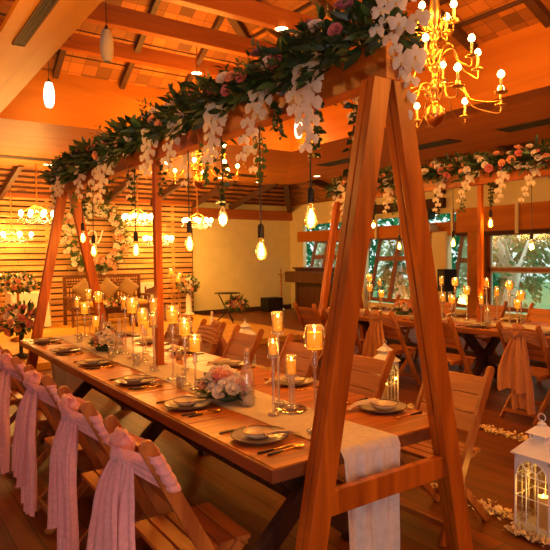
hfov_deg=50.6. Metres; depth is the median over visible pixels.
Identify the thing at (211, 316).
figurine
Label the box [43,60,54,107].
pendant lamp
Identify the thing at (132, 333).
dinner plate
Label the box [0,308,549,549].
floor
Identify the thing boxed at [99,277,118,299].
cushion
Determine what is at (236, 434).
dinner plate
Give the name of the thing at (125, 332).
bowl
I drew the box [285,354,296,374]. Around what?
cup
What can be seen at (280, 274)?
oil lamp
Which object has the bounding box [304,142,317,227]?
pendant
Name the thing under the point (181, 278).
candle stand
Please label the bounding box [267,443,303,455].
spoon
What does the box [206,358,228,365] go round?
napkin
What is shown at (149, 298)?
candle stand
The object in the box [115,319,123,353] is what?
glass bottle
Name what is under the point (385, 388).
candle
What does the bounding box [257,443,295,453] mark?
knife
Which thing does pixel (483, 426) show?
trail
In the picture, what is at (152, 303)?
candle
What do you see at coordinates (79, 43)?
beam
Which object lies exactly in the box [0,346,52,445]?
folding chair
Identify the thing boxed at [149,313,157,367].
candle stand
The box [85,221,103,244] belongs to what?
script sign
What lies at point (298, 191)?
roof
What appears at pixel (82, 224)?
socket
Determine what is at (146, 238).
crystal chandelier
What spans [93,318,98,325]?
candle
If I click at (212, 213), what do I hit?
trim
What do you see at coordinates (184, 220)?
crystal chandelier
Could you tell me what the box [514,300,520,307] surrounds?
candle
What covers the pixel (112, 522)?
sash
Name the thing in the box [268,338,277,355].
cup
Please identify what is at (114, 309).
coffee table
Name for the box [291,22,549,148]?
wall
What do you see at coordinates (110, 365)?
spoon
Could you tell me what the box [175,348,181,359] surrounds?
tumbler
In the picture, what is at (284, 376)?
napkin
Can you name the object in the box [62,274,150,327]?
bench
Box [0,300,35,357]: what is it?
stand
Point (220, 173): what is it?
ceiling vent
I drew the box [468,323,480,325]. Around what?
bowl
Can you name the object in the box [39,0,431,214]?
flower garland
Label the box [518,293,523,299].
candle
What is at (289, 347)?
folding chair
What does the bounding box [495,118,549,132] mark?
ceiling vent
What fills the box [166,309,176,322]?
candle
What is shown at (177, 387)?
tumbler
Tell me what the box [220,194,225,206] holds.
socket
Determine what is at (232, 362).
bowl
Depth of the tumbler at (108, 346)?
4.89 m
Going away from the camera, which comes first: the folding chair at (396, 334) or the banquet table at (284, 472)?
the banquet table at (284, 472)
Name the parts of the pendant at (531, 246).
cord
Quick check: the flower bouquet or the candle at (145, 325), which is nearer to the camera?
the candle at (145, 325)
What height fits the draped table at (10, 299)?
0.776 m
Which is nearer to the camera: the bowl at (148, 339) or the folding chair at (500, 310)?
the bowl at (148, 339)
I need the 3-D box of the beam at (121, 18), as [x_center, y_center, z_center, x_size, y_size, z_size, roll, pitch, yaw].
[-1.469,-2.970,6.926,6.350,0.220,0.120,-2,2,-35]
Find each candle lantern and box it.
[239,321,255,364]
[371,340,400,400]
[510,413,549,544]
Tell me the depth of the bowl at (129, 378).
3.93 m
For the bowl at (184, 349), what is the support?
on the dinner plate at (169, 350)
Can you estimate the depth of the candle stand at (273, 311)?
3.28 m
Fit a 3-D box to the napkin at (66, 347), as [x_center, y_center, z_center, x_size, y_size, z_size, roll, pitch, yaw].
[-1.782,0.663,5.239,0.200,0.039,0.057,-2,2,-25]
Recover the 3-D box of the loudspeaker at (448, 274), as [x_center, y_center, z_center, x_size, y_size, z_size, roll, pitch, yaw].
[3.569,0.518,12.075,0.335,1.280,0.340,-1,2,-12]
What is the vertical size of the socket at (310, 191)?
0.087 m
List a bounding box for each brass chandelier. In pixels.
[161,46,240,188]
[385,0,507,127]
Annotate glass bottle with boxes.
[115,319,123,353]
[239,348,254,405]
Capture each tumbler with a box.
[108,346,115,356]
[132,353,139,365]
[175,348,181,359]
[176,374,184,388]
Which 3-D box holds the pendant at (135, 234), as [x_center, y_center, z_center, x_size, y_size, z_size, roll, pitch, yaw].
[-1.170,-0.520,4.872,0.068,0.732,0.068,-2,2,-35]
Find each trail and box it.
[252,364,532,441]
[429,482,549,546]
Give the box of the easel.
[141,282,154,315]
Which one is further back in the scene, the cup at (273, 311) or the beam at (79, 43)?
the beam at (79, 43)
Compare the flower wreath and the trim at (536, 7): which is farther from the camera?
the flower wreath
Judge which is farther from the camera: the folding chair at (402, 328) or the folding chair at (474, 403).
the folding chair at (402, 328)
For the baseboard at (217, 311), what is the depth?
16.46 m
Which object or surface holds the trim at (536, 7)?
attached to the wall at (78, 99)
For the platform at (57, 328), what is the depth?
11.97 m
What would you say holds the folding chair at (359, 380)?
on the floor at (252, 505)
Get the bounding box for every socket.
[81,222,84,230]
[91,235,94,242]
[133,231,137,240]
[187,221,191,232]
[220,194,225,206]
[258,223,263,237]
[307,187,314,203]
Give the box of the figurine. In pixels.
[210,311,213,324]
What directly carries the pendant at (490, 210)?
hanging from the arch
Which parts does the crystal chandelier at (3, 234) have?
hanging rod, frame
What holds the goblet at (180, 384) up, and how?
on the table runner at (366, 451)
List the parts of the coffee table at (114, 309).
leg, leg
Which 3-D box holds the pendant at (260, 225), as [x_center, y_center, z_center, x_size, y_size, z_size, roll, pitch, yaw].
[-0.084,-0.466,3.326,0.068,0.767,0.068,-2,2,-35]
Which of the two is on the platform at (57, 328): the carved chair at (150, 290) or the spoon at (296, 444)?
the carved chair at (150, 290)
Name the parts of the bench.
post, leg, backrest, seat frame, post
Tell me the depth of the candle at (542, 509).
3.30 m
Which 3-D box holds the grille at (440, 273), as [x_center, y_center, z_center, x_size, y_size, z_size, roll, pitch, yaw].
[3.423,0.111,12.031,0.009,0.400,0.240,-1,2,-12]
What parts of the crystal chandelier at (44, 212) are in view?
hanging rod, frame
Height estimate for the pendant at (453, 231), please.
0.749 m
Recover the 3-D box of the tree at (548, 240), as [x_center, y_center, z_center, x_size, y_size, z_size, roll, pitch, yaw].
[7.231,-1.108,13.546,2.599,5.548,2.416,-2,2,-35]
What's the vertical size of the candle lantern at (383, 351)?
0.687 m
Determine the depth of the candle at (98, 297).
6.27 m
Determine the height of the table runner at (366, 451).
0.662 m
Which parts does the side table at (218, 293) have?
leg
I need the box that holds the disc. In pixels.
[274,404,306,413]
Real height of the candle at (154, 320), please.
0.086 m
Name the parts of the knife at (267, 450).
handle, blade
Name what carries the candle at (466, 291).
in the goblet
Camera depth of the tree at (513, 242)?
18.72 m
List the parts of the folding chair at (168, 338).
backrest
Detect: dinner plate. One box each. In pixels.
[32,339,59,343]
[51,348,80,352]
[76,358,110,365]
[115,375,155,384]
[116,332,136,335]
[137,340,164,343]
[163,396,211,409]
[168,349,195,353]
[213,360,247,367]
[230,425,288,444]
[273,376,313,386]
[358,399,406,412]
[449,314,469,316]
[463,323,487,327]
[503,318,524,321]
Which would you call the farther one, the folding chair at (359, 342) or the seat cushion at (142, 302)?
the seat cushion at (142, 302)
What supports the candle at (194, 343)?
in the goblet at (200, 334)
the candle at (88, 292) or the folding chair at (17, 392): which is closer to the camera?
the folding chair at (17, 392)
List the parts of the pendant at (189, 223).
cord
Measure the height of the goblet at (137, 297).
0.503 m
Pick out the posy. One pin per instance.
(113, 302)
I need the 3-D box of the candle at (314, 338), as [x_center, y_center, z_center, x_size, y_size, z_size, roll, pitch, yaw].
[0.186,0.300,2.740,0.071,0.096,0.070,-2,2,-35]
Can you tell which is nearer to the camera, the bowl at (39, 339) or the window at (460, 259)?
the bowl at (39, 339)
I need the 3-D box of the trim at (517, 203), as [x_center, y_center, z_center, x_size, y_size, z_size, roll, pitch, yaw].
[3.314,-1.164,13.414,0.040,0.600,5.020,-2,2,-35]
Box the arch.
[315,160,549,355]
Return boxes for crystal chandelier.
[0,187,35,243]
[17,164,52,223]
[122,171,152,225]
[143,233,173,245]
[182,188,212,228]
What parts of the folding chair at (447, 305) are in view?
backrest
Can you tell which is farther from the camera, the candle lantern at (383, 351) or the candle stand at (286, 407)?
the candle lantern at (383, 351)
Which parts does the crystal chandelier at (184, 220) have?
hanging rod, frame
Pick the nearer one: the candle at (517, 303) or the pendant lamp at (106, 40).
the pendant lamp at (106, 40)
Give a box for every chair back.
[166,315,193,346]
[193,320,226,356]
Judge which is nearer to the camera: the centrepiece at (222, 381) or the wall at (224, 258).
the centrepiece at (222, 381)
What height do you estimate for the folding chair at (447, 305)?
0.948 m
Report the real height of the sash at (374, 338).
0.815 m
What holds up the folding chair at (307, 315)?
on the floor at (252, 505)
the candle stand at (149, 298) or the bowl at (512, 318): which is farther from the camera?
the bowl at (512, 318)
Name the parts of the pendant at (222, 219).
cord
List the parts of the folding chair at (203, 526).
backrest, seat, leg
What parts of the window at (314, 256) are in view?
sash frame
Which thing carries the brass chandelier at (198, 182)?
hanging from the ceiling at (71, 65)
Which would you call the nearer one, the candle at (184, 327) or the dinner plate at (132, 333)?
the candle at (184, 327)
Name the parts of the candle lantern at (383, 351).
frame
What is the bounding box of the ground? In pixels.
[369,277,549,313]
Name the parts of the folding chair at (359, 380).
rail, backrest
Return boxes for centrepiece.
[87,328,124,350]
[97,321,119,335]
[194,365,257,401]
[389,300,412,314]
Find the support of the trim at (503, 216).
attached to the wall at (512, 192)
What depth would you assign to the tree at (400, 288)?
21.97 m
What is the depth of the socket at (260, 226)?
3.32 m
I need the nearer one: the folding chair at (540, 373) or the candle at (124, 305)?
the candle at (124, 305)
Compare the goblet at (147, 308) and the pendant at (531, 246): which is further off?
the pendant at (531, 246)
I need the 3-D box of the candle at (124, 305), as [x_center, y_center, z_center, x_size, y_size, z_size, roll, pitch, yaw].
[-1.292,0.236,5.000,0.047,0.093,0.046,-2,2,-35]
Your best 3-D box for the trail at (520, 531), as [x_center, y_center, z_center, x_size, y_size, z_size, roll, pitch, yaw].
[0.326,1.408,4.984,0.328,0.050,6.430,-2,2,-35]
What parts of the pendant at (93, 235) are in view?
cord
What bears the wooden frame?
on the floor at (252, 505)
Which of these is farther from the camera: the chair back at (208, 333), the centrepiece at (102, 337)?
the chair back at (208, 333)
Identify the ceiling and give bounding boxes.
[0,0,251,94]
[0,0,549,184]
[241,0,549,74]
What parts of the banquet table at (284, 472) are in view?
edge frame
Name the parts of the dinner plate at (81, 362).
plate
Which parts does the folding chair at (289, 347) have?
backrest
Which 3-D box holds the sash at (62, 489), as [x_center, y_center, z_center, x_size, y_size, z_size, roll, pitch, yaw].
[-0.983,1.002,2.898,0.287,0.843,0.479,-2,2,-35]
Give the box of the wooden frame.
[26,40,472,549]
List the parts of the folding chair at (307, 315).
backrest, leg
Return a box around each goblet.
[125,297,138,358]
[135,308,148,361]
[164,306,179,379]
[176,318,192,385]
[187,334,202,389]
[303,325,325,432]
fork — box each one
[219,424,254,433]
[392,411,421,418]
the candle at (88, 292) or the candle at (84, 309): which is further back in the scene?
the candle at (88, 292)
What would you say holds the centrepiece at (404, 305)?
on the table runner at (504, 324)
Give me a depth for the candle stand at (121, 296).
4.99 m
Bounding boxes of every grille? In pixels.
[269,298,281,310]
[438,271,443,289]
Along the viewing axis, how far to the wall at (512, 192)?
13.01 m
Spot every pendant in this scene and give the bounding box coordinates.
[80,189,85,242]
[90,185,96,254]
[132,169,138,256]
[185,151,194,249]
[218,139,227,226]
[255,128,266,260]
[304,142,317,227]
[450,230,455,246]
[489,183,493,224]
[529,185,534,248]
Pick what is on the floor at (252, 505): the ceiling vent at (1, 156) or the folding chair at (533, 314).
the folding chair at (533, 314)
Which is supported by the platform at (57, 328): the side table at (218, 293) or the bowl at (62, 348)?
the side table at (218, 293)
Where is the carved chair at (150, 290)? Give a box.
[144,286,165,319]
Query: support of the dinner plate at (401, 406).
on the banquet table at (284, 472)
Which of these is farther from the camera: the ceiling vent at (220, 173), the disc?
the ceiling vent at (220, 173)
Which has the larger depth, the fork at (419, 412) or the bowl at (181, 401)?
the bowl at (181, 401)
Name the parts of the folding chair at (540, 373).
leg, backrest, seat, leg, rail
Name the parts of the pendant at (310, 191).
cord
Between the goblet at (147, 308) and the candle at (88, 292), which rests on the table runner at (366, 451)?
the goblet at (147, 308)
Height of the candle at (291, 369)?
0.090 m
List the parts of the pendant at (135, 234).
cord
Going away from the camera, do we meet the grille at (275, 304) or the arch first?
the arch
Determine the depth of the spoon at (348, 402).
3.33 m
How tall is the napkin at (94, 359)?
0.039 m
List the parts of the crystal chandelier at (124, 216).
hanging rod, frame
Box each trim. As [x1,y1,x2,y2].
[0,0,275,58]
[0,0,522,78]
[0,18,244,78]
[0,144,549,212]
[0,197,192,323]
[4,193,292,220]
[53,0,549,93]
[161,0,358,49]
[297,201,549,241]
[359,0,443,27]
[362,254,368,308]
[374,198,549,235]
[374,202,518,238]
[432,231,451,308]
[467,230,487,315]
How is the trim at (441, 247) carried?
attached to the wall at (512, 192)
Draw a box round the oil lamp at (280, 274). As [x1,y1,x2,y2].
[277,269,285,310]
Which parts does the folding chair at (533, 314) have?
backrest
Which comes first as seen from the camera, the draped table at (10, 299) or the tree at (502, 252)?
the draped table at (10, 299)
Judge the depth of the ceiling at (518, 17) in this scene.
6.63 m
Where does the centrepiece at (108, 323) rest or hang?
on the banquet table at (284, 472)
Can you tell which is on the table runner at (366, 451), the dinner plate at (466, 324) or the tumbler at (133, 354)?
the tumbler at (133, 354)
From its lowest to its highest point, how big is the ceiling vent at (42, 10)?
0.012 m
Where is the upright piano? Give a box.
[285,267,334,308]
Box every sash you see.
[0,353,25,474]
[11,369,60,517]
[47,393,108,549]
[86,427,180,549]
[362,310,399,378]
[497,323,548,414]
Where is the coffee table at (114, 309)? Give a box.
[104,305,138,326]
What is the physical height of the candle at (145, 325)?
0.083 m
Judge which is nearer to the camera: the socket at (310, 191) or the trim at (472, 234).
the socket at (310, 191)
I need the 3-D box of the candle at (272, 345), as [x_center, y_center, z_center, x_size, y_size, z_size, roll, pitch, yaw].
[-0.011,0.376,3.043,0.042,0.079,0.042,-2,2,-35]
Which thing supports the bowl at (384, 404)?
on the dinner plate at (401, 406)
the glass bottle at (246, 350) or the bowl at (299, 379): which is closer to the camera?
the glass bottle at (246, 350)
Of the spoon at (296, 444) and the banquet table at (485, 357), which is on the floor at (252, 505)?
the banquet table at (485, 357)
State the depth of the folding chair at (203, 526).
2.39 m
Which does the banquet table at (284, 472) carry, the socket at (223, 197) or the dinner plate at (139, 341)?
the dinner plate at (139, 341)
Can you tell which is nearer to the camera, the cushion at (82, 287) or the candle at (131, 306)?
the candle at (131, 306)
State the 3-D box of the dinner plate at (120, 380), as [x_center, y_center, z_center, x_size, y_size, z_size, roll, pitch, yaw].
[-0.939,0.712,3.915,0.272,0.024,0.272,-2,2,-38]
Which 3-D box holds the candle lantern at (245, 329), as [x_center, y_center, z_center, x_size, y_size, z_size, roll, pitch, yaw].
[-0.437,0.982,8.576,0.242,0.687,0.242,-2,2,-41]
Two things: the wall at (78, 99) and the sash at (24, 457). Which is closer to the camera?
the sash at (24, 457)
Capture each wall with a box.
[0,69,291,148]
[0,199,290,321]
[290,177,549,320]
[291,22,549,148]
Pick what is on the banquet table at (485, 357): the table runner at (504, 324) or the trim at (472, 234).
the table runner at (504, 324)
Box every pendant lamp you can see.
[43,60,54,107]
[100,0,113,62]
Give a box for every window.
[310,239,371,266]
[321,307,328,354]
[368,236,431,301]
[452,236,466,307]
[487,233,549,312]
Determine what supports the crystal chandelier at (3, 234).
hanging from the roof
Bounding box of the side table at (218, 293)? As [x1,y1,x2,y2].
[214,292,239,322]
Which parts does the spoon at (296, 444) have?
handle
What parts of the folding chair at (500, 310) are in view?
seat, backrest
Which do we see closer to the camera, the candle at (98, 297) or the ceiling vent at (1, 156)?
the candle at (98, 297)
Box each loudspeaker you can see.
[261,297,282,311]
[427,209,434,219]
[437,269,456,301]
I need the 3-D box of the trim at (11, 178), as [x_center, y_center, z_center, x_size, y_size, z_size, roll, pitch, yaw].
[-2.224,-1.871,9.114,14.361,0.660,11.096,-2,2,-35]
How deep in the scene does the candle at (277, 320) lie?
3.26 m
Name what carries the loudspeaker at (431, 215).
attached to the wall at (512, 192)
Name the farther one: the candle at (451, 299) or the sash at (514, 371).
the candle at (451, 299)
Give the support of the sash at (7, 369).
attached to the folding chair at (45, 419)
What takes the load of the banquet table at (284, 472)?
on the floor at (252, 505)
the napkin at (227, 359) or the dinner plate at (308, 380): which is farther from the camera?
the napkin at (227, 359)
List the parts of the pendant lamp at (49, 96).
lamp shade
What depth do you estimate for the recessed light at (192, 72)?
8.36 m
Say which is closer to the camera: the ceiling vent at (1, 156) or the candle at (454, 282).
the candle at (454, 282)
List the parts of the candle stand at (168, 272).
stem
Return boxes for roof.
[0,138,549,205]
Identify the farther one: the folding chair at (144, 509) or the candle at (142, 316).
the candle at (142, 316)
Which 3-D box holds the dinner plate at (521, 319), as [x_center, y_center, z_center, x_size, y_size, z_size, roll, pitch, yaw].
[2.933,0.555,7.168,0.272,0.024,0.272,-2,2,-37]
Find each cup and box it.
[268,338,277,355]
[272,311,283,332]
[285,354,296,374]
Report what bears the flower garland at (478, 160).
attached to the arch
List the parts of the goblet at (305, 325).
stem, globe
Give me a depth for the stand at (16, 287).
10.62 m
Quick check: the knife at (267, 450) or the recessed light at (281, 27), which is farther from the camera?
the recessed light at (281, 27)
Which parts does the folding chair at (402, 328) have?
backrest, leg, seat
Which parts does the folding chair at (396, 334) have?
backrest, seat, leg, rail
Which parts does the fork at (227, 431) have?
handle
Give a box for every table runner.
[51,334,399,549]
[357,309,549,330]
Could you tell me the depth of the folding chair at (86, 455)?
3.52 m
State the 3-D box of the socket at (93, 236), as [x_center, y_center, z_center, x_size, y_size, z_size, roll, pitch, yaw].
[-1.805,-0.358,5.786,0.038,0.087,0.037,-2,2,-35]
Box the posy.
[103,296,134,306]
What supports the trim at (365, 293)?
attached to the wall at (512, 192)
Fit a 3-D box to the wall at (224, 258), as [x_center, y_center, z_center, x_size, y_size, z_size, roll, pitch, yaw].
[-5.351,-0.533,13.760,14.500,3.500,0.150,-2,2,-35]
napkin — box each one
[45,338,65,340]
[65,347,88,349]
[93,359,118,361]
[135,376,164,379]
[164,346,183,350]
[188,399,221,402]
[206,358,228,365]
[261,429,301,435]
[265,375,291,383]
[347,398,380,409]
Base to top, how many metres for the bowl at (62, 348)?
0.032 m
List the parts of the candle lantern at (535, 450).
frame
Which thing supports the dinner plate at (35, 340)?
on the banquet table at (284, 472)
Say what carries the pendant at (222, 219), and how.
hanging from the wooden frame
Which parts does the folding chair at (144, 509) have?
leg, seat, backrest, leg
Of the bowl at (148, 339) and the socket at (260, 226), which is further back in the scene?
the bowl at (148, 339)
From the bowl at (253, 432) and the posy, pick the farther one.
the posy
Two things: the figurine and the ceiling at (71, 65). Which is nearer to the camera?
the ceiling at (71, 65)
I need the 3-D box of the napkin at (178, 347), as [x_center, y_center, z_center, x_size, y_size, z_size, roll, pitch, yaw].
[-0.904,0.655,5.147,0.200,0.039,0.057,-2,2,-26]
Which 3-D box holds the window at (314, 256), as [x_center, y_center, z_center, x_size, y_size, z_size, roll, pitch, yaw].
[1.737,-0.195,16.363,0.466,1.645,2.350,-2,2,-35]
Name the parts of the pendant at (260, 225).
cord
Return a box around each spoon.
[89,365,115,369]
[133,384,162,389]
[189,409,221,416]
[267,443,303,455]
[347,397,367,403]
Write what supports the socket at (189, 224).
attached to the pendant at (189, 223)
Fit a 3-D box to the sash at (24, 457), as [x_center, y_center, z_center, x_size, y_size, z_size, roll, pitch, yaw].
[-1.423,0.987,3.529,0.276,0.840,0.471,-2,2,-38]
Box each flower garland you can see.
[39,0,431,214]
[321,134,549,222]
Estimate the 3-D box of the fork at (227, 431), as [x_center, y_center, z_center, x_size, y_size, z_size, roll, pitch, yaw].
[-0.181,0.746,2.816,0.210,0.012,0.025,-2,2,-37]
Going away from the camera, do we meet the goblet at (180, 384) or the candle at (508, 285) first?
the goblet at (180, 384)
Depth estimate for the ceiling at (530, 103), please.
8.29 m
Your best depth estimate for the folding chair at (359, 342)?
7.68 m
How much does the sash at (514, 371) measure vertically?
0.826 m
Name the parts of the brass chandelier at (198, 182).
arm, arm, arm, hanging rod, arm, arm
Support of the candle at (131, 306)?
in the goblet at (137, 297)
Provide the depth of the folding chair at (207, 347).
5.95 m
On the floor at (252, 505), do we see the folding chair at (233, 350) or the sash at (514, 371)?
the folding chair at (233, 350)
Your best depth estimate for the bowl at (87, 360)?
4.60 m
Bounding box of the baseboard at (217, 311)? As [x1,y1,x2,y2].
[194,304,290,314]
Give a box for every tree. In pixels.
[306,222,340,266]
[369,214,450,302]
[431,213,549,308]
[464,234,543,313]
[542,236,549,281]
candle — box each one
[81,305,87,313]
[86,291,90,298]
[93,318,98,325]
[95,293,101,301]
[122,297,126,307]
[127,302,136,312]
[137,311,146,322]
[142,320,148,327]
[150,300,155,311]
[150,315,155,324]
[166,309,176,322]
[179,320,189,334]
[189,337,199,350]
[269,340,276,354]
[273,314,281,330]
[287,357,295,373]
[307,328,321,349]
[383,383,388,398]
[449,297,454,302]
[452,280,457,285]
[464,288,468,294]
[506,282,511,289]
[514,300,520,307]
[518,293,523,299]
[538,494,547,530]
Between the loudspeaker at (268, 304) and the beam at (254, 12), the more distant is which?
the loudspeaker at (268, 304)
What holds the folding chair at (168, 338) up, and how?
on the floor at (252, 505)
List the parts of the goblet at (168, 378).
stem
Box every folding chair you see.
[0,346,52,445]
[1,349,86,489]
[23,365,102,533]
[57,386,157,549]
[103,415,250,549]
[164,314,193,345]
[194,319,225,354]
[222,325,263,364]
[275,333,323,377]
[293,302,324,370]
[322,305,364,355]
[336,351,395,484]
[365,309,420,389]
[390,294,413,356]
[400,366,494,546]
[413,298,457,359]
[442,317,477,394]
[458,301,507,371]
[496,322,549,425]
[525,303,549,382]
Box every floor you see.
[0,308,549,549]
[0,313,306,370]
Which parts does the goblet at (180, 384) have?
stem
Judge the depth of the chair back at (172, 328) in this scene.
6.70 m
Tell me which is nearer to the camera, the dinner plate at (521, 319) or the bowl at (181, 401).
the bowl at (181, 401)
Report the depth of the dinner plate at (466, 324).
6.60 m
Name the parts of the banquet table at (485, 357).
edge frame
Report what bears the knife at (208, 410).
on the banquet table at (284, 472)
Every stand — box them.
[0,269,40,340]
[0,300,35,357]
[121,296,129,354]
[149,298,158,370]
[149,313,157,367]
[168,272,173,308]
[178,278,181,316]
[268,338,278,415]
[272,311,284,403]
[285,354,297,408]
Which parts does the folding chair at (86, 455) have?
backrest, leg, seat, leg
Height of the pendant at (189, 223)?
0.702 m
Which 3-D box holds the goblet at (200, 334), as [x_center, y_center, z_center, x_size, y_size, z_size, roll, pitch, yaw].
[-0.504,0.547,3.666,0.098,0.344,0.098,-2,2,-35]
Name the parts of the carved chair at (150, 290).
backrest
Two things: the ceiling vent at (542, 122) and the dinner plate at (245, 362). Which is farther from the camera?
the ceiling vent at (542, 122)
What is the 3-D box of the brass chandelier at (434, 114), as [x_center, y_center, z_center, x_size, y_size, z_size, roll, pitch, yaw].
[1.261,-2.443,4.603,1.078,2.550,1.078,-2,2,-24]
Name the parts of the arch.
post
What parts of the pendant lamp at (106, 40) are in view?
lamp shade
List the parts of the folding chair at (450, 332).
backrest, seat, leg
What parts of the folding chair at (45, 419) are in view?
leg, leg, seat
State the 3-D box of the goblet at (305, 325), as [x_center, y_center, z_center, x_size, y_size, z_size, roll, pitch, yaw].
[0.189,0.488,2.746,0.108,0.504,0.108,-2,2,-35]
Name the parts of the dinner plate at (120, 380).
plate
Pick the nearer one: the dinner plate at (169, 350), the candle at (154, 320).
the candle at (154, 320)
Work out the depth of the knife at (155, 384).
3.75 m
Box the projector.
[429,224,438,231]
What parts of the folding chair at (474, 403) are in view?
leg, rail, seat, backrest, leg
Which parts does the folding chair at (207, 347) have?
backrest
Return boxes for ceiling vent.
[0,155,57,161]
[12,0,58,46]
[214,172,266,177]
[316,158,348,166]
[418,139,461,149]
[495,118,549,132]
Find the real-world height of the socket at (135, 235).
0.087 m
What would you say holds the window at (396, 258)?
in the wall at (512, 192)
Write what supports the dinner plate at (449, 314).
on the banquet table at (485, 357)
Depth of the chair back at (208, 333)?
6.09 m
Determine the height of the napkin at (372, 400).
0.039 m
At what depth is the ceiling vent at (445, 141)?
9.47 m
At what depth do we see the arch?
7.07 m
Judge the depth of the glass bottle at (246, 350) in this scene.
3.25 m
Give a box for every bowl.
[38,337,51,341]
[57,346,73,350]
[84,357,102,363]
[119,331,131,334]
[122,374,144,382]
[144,338,154,341]
[173,396,198,405]
[176,347,189,351]
[222,359,241,365]
[241,425,272,438]
[284,376,306,383]
[370,399,397,409]
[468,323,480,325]
[508,317,520,319]
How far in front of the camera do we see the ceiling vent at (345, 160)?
11.29 m
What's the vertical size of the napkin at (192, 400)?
0.039 m
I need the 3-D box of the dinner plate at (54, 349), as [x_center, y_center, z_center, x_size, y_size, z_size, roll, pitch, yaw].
[-1.881,0.680,5.257,0.272,0.024,0.272,-2,2,-32]
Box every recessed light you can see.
[190,71,202,74]
[273,25,289,31]
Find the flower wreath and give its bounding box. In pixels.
[60,197,132,274]
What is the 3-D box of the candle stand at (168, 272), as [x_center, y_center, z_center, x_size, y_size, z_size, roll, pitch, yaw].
[-2.625,0.440,14.751,0.170,1.220,0.167,-2,2,-35]
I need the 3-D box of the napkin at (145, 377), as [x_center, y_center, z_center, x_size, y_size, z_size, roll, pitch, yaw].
[-0.838,0.695,3.906,0.200,0.039,0.057,-2,2,-31]
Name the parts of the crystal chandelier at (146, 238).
frame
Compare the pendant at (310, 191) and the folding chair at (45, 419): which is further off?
the folding chair at (45, 419)
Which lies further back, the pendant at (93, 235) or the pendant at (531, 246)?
the pendant at (531, 246)
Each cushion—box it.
[71,278,89,301]
[74,298,147,307]
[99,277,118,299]
[118,276,138,298]
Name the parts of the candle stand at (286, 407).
stem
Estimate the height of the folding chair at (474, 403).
0.948 m
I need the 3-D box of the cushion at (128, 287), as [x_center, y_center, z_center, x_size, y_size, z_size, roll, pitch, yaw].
[-3.470,0.300,13.787,0.549,0.549,0.226,-2,2,-35]
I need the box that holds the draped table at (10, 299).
[4,291,51,328]
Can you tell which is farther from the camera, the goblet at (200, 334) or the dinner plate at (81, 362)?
the dinner plate at (81, 362)
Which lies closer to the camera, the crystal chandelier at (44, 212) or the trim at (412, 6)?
the trim at (412, 6)
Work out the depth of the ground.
29.68 m
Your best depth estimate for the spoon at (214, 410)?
3.11 m
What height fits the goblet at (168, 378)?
0.502 m
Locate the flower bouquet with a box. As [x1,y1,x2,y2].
[223,294,248,313]
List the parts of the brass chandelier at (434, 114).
bulb, arm, bulb, arm, arm, arm, arm, bulb, arm, arm, arm, arm, arm, bulb, arm, bulb, arm, arm, bulb, arm, arm, bulb, bulb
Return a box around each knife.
[128,384,156,389]
[181,410,211,415]
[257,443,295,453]
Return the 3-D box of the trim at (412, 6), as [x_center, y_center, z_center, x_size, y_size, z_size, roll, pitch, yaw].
[-0.244,-2.929,5.208,6.380,0.220,0.120,-2,2,-35]
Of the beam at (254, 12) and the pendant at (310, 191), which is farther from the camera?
the beam at (254, 12)
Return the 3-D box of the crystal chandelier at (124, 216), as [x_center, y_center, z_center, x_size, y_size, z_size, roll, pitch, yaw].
[-2.837,-1.573,11.987,0.645,1.110,0.645,-2,2,-35]
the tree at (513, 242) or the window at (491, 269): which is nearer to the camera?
the window at (491, 269)
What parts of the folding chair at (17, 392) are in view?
leg, seat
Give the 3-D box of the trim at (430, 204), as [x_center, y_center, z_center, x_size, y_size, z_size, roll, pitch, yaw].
[5.908,-1.204,9.827,0.110,0.870,13.600,-2,2,-35]
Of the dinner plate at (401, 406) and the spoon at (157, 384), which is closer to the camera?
the dinner plate at (401, 406)
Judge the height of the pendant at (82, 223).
0.582 m
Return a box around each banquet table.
[20,333,430,549]
[358,308,549,391]
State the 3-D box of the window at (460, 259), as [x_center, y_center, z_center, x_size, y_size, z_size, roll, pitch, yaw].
[4.228,-0.110,12.816,0.466,1.645,0.580,-2,2,-35]
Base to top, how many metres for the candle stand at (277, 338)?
0.400 m
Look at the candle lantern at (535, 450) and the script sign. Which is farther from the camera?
the script sign
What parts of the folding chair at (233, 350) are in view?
backrest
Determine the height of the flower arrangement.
1.063 m

